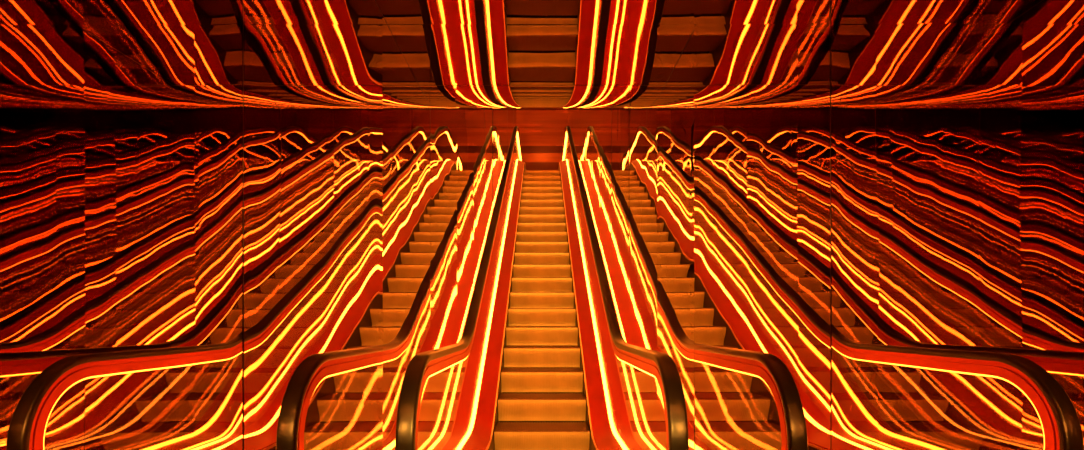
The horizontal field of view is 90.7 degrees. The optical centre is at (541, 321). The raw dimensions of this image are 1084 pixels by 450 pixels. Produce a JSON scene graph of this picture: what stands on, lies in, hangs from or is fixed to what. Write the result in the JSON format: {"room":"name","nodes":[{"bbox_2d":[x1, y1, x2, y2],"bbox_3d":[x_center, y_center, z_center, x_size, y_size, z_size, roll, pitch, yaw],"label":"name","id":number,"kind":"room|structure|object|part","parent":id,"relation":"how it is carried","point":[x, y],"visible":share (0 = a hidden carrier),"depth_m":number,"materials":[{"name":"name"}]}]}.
{"room":"escalator hall","nodes":[
{"label":"escalator hall","id":0,"kind":"room"},
{"bbox_2d":[0,0,515,449],"bbox_3d":[-0.868,-2.320,7.750,0.103,7.800,18.700,0,0,0],"label":"wall","id":1,"kind":"structure","parent":0,"point":[225,224],"depth_m":1.38,"materials":[{"name":"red mirror"}]},
{"bbox_3d":[-0.821,-0.149,0.845,0.003,2.859,1.249,0,0,0],"label":"mirror panel","id":2,"kind":"part","parent":1,"relation":"part of","materials":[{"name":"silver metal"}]},
{"bbox_3d":[-0.820,-0.149,2.110,0.004,2.859,1.279,0,0,0],"label":"mirror panel","id":3,"kind":"part","parent":1,"relation":"part of","materials":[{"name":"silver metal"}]},
{"bbox_3d":[-0.820,-0.166,3.340,0.004,2.892,1.179,0,0,0],"label":"mirror panel","id":4,"kind":"part","parent":1,"relation":"part of","materials":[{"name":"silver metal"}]},
{"bbox_3d":[-0.820,-0.451,4.540,0.001,3.462,1.219,0,0,0],"label":"mirror panel","id":5,"kind":"part","parent":1,"relation":"part of","materials":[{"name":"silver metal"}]},
{"bbox_2d":[428,361,462,449],"bbox_3d":[-0.783,-1.469,8.760,0.023,4.736,12.080,0,0,0],"label":"light strip","id":6,"kind":"object","parent":1,"relation":"attached to","point":[460,365],"visible":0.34,"depth_m":4.56,"materials":[{"name":"yellow plastic"}]},
{"bbox_3d":[-0.820,-1.118,5.775,0.002,3.571,1.249,0,0,0],"label":"mirror panel","id":7,"kind":"part","parent":1,"relation":"part of","materials":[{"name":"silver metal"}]},
{"bbox_3d":[-0.820,-1.839,7.025,0.001,3.571,1.249,0,0,0],"label":"mirror panel","id":8,"kind":"part","parent":1,"relation":"part of","materials":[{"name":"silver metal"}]},
{"bbox_3d":[-0.820,-2.561,8.275,0.003,3.571,1.249,0,0,0],"label":"mirror panel","id":9,"kind":"part","parent":1,"relation":"part of","materials":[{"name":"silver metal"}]},
{"bbox_3d":[-0.820,-3.283,9.525,0.004,3.571,1.249,0,0,0],"label":"mirror panel","id":10,"kind":"part","parent":1,"relation":"part of","materials":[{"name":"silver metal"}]},
{"bbox_3d":[-0.820,-4.005,10.775,0.004,3.571,1.249,0,0,0],"label":"mirror panel","id":11,"kind":"part","parent":1,"relation":"part of","materials":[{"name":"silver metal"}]},
{"bbox_3d":[-0.820,-4.570,12.025,0.002,3.258,1.249,0,0,0],"label":"mirror panel","id":12,"kind":"part","parent":1,"relation":"part of","materials":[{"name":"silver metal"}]},
{"bbox_3d":[-0.820,-4.710,13.275,0.003,2.979,1.249,0,0,0],"label":"mirror panel","id":13,"kind":"part","parent":1,"relation":"part of","materials":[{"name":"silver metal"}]},
{"bbox_3d":[-0.820,-4.710,14.700,0.004,2.979,1.599,0,0,0],"label":"mirror panel","id":14,"kind":"part","parent":1,"relation":"part of","materials":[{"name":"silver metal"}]},
{"bbox_2d":[375,0,708,127],"bbox_3d":[0.000,-3.939,7.750,1.840,4.722,18.700,0,0,0],"label":"ceiling","id":15,"kind":"structure","parent":0,"point":[541,60],"depth_m":3.09,"materials":[{"name":"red mirror"}]},
{"bbox_3d":[0.000,-6.200,16.500,1.640,0.002,1.199,0,0,0],"label":"mirror panel","id":16,"kind":"part","parent":15,"relation":"part of","materials":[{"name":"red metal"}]},
{"bbox_3d":[0.000,-6.200,15.300,1.640,0.003,1.199,0,0,0],"label":"mirror panel","id":17,"kind":"part","parent":15,"relation":"part of","materials":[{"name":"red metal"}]},
{"bbox_3d":[0.000,-1.580,3.205,1.640,0.002,0.729,0,0,0],"label":"mirror panel","id":18,"kind":"part","parent":15,"relation":"part of","materials":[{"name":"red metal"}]},
{"bbox_3d":[0.000,-1.580,2.475,1.640,0.002,0.729,0,0,0],"label":"mirror panel","id":19,"kind":"part","parent":15,"relation":"part of","materials":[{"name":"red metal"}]},
{"bbox_3d":[0.000,-1.808,4.235,1.640,0.460,1.328,0,0,0],"label":"mirror panel","id":20,"kind":"part","parent":15,"relation":"part of","materials":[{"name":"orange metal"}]},
{"bbox_2d":[519,128,564,169],"bbox_3d":[0.000,-4.765,17.135,1.840,2.970,0.130,0,0,0],"label":"wall","id":21,"kind":"structure","parent":0,"point":[541,148],"depth_m":17.10,"materials":[{"name":"paint"}]},
{"bbox_2d":[568,0,1083,449],"bbox_3d":[0.868,-2.320,7.750,0.104,7.800,18.700,0,0,0],"label":"wall","id":22,"kind":"structure","parent":0,"point":[840,224],"depth_m":1.40,"materials":[{"name":"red mirror"}]},
{"bbox_3d":[0.821,-4.710,14.700,0.004,2.979,1.599,0,0,0],"label":"mirror panel","id":23,"kind":"part","parent":22,"relation":"part of","materials":[{"name":"red mirror"}]},
{"bbox_3d":[0.820,-4.710,13.225,0.002,2.979,1.349,0,0,0],"label":"mirror panel","id":24,"kind":"part","parent":22,"relation":"part of","materials":[{"name":"red mirror"}]},
{"bbox_3d":[0.820,-4.541,11.925,0.002,3.316,1.249,0,0,0],"label":"mirror panel","id":25,"kind":"part","parent":22,"relation":"part of","materials":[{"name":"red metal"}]},
{"bbox_3d":[0.820,-3.947,10.675,0.001,3.571,1.249,0,0,0],"label":"mirror panel","id":26,"kind":"part","parent":22,"relation":"part of","materials":[{"name":"red mirror"}]},
{"bbox_3d":[0.820,-3.225,9.425,0.004,3.571,1.249,0,0,0],"label":"mirror panel","id":27,"kind":"part","parent":22,"relation":"part of","materials":[{"name":"red mirror"}]},
{"bbox_3d":[0.820,-2.503,8.175,0.002,3.571,1.249,0,0,0],"label":"mirror panel","id":28,"kind":"part","parent":22,"relation":"part of","materials":[{"name":"red mirror"}]},
{"bbox_3d":[0.820,-1.782,6.925,0.004,3.571,1.249,0,0,0],"label":"mirror panel","id":29,"kind":"part","parent":22,"relation":"part of","materials":[{"name":"red mirror"}]},
{"bbox_3d":[0.820,-1.060,5.675,0.001,3.571,1.249,0,0,0],"label":"mirror panel","id":30,"kind":"part","parent":22,"relation":"part of","materials":[{"name":"red mirror"}]},
{"bbox_2d":[621,361,655,449],"bbox_3d":[0.783,-1.469,8.760,0.023,4.736,12.080,0,0,0],"label":"light strip","id":31,"kind":"object","parent":22,"relation":"attached to","point":[623,365],"visible":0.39,"depth_m":4.56,"materials":[{"name":"yellow plastic"}]},
{"bbox_3d":[0.820,-0.422,4.425,0.005,3.404,1.249,0,0,0],"label":"mirror panel","id":32,"kind":"part","parent":22,"relation":"part of","materials":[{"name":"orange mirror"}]},
{"bbox_3d":[0.820,-0.156,3.340,0.005,2.872,0.919,0,0,0],"label":"mirror panel","id":33,"kind":"part","parent":22,"relation":"part of","materials":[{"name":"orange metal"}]},
{"bbox_3d":[0.820,-0.149,2.200,0.004,2.859,1.359,0,0,0],"label":"mirror panel","id":34,"kind":"part","parent":22,"relation":"part of","materials":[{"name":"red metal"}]},
{"bbox_3d":[0.821,-0.149,0.895,0.002,2.859,1.249,0,0,0],"label":"mirror panel","id":35,"kind":"part","parent":22,"relation":"part of","materials":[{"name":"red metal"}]},
{"bbox_3d":[0.000,1.181,0.520,1.640,0.119,4.240,0,0,0],"label":"floor","id":36,"kind":"structure","parent":0,"visible":0},
{"bbox_2d":[395,126,688,449],"bbox_3d":[0.000,-1.518,8.510,1.635,5.805,12.580,0,0,0],"label":"escalator","id":37,"kind":"object","parent":36,"relation":"on","point":[542,264],"visible":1,"depth_m":5.25,"materials":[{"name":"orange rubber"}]},
{"bbox_3d":[-0.572,-1.754,8.450,0.082,5.332,12.460,0,0,0],"label":"handrail","id":38,"kind":"part","parent":37,"relation":"part of","materials":[{"name":"black rubber"}]},
{"bbox_3d":[-0.572,0.329,4.477,0.004,1.073,1.446,0,0,0],"label":"glass panel","id":39,"kind":"part","parent":37,"relation":"part of","materials":[{"name":"glass"}]},
{"bbox_2d":[428,131,521,377],"bbox_3d":[-0.572,-1.754,8.450,0.052,5.115,12.243,0,0,0],"label":"light","id":40,"kind":"object","parent":37,"relation":"attached to","point":[475,342],"depth_m":5.54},
{"bbox_2d":[456,159,517,449],"bbox_3d":[-0.572,-1.450,8.760,0.028,4.829,12.080,0,0,0],"label":"light","id":41,"kind":"object","parent":37,"relation":"attached to","point":[482,309],"depth_m":5.30,"materials":[{"name":"red metal"}]},
{"bbox_3d":[-0.572,-0.283,5.657,0.004,1.281,1.586,0,0,0],"label":"glass panel","id":42,"kind":"part","parent":37,"relation":"part of","materials":[{"name":"glass"}]},
{"bbox_3d":[-0.572,-1.005,6.902,0.004,1.281,1.596,0,0,0],"label":"glass panel","id":43,"kind":"part","parent":37,"relation":"part of","materials":[{"name":"glass"}]},
{"bbox_3d":[-0.572,-1.727,8.152,0.004,1.281,1.596,0,0,0],"label":"glass panel","id":44,"kind":"part","parent":37,"relation":"part of","materials":[{"name":"glass"}]},
{"bbox_3d":[-0.406,-1.420,8.760,0.011,4.742,12.080,0,0,0],"label":"skirt trim","id":45,"kind":"part","parent":37,"relation":"part of","materials":[{"name":"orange metal"}]},
{"bbox_3d":[-0.409,-1.194,8.760,0.010,5.158,12.080,0,0,0],"label":"skirt panel","id":46,"kind":"part","parent":37,"relation":"part of","materials":[{"name":"metal"}]},
{"bbox_3d":[-0.572,-2.449,9.402,0.004,1.281,1.596,0,0,0],"label":"glass panel","id":47,"kind":"part","parent":37,"relation":"part of","materials":[{"name":"glass"}]},
{"bbox_3d":[-0.572,-3.170,10.652,0.004,1.281,1.596,0,0,0],"label":"glass panel","id":48,"kind":"part","parent":37,"relation":"part of","materials":[{"name":"glass"}]},
{"bbox_3d":[-0.572,-3.782,12.152,0.004,1.060,2.096,0,0,0],"label":"glass panel","id":49,"kind":"part","parent":37,"relation":"part of","materials":[{"name":"yellow glass"}]},
{"bbox_3d":[0.572,-3.782,12.152,0.004,1.060,2.096,0,0,0],"label":"glass panel","id":50,"kind":"part","parent":37,"relation":"part of","materials":[{"name":"glass"}]},
{"bbox_3d":[0.572,-3.170,10.652,0.004,1.281,1.596,0,0,0],"label":"glass panel","id":51,"kind":"part","parent":37,"relation":"part of","materials":[{"name":"glass"}]},
{"bbox_3d":[0.572,-2.449,9.402,0.004,1.281,1.596,0,0,0],"label":"glass panel","id":52,"kind":"part","parent":37,"relation":"part of","materials":[{"name":"glass"}]},
{"bbox_3d":[0.409,-1.194,8.760,0.010,5.158,12.080,0,0,0],"label":"skirt panel","id":53,"kind":"part","parent":37,"relation":"part of","materials":[{"name":"metal"}]},
{"bbox_3d":[0.406,-1.420,8.760,0.011,4.742,12.080,0,0,0],"label":"skirt trim","id":54,"kind":"part","parent":37,"relation":"part of","materials":[{"name":"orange metal"}]},
{"bbox_3d":[0.572,-1.727,8.152,0.004,1.281,1.596,0,0,0],"label":"glass panel","id":55,"kind":"part","parent":37,"relation":"part of","materials":[{"name":"glass"}]},
{"bbox_3d":[0.572,-1.005,6.902,0.004,1.281,1.596,0,0,0],"label":"glass panel","id":56,"kind":"part","parent":37,"relation":"part of","materials":[{"name":"glass"}]},
{"bbox_3d":[0.572,-0.283,5.657,0.004,1.281,1.586,0,0,0],"label":"glass panel","id":57,"kind":"part","parent":37,"relation":"part of","materials":[{"name":"glass"}]},
{"bbox_2d":[566,159,627,449],"bbox_3d":[0.572,-1.450,8.760,0.028,4.829,12.080,0,0,0],"label":"light","id":58,"kind":"object","parent":37,"relation":"attached to","point":[601,309],"depth_m":5.30,"materials":[{"name":"red metal"}]},
{"bbox_2d":[562,131,655,377],"bbox_3d":[0.572,-1.754,8.450,0.052,5.115,12.243,0,0,0],"label":"light","id":59,"kind":"object","parent":37,"relation":"attached to","point":[608,342],"depth_m":5.54,"materials":[{"name":"red metal"}]},
{"bbox_3d":[0.572,0.329,4.477,0.004,1.073,1.446,0,0,0],"label":"glass panel","id":60,"kind":"part","parent":37,"relation":"part of","materials":[{"name":"glass"}]},
{"bbox_3d":[0.572,-1.754,8.450,0.082,5.332,12.460,0,0,0],"label":"handrail","id":61,"kind":"part","parent":37,"relation":"part of","materials":[{"name":"black rubber"}]}
]}

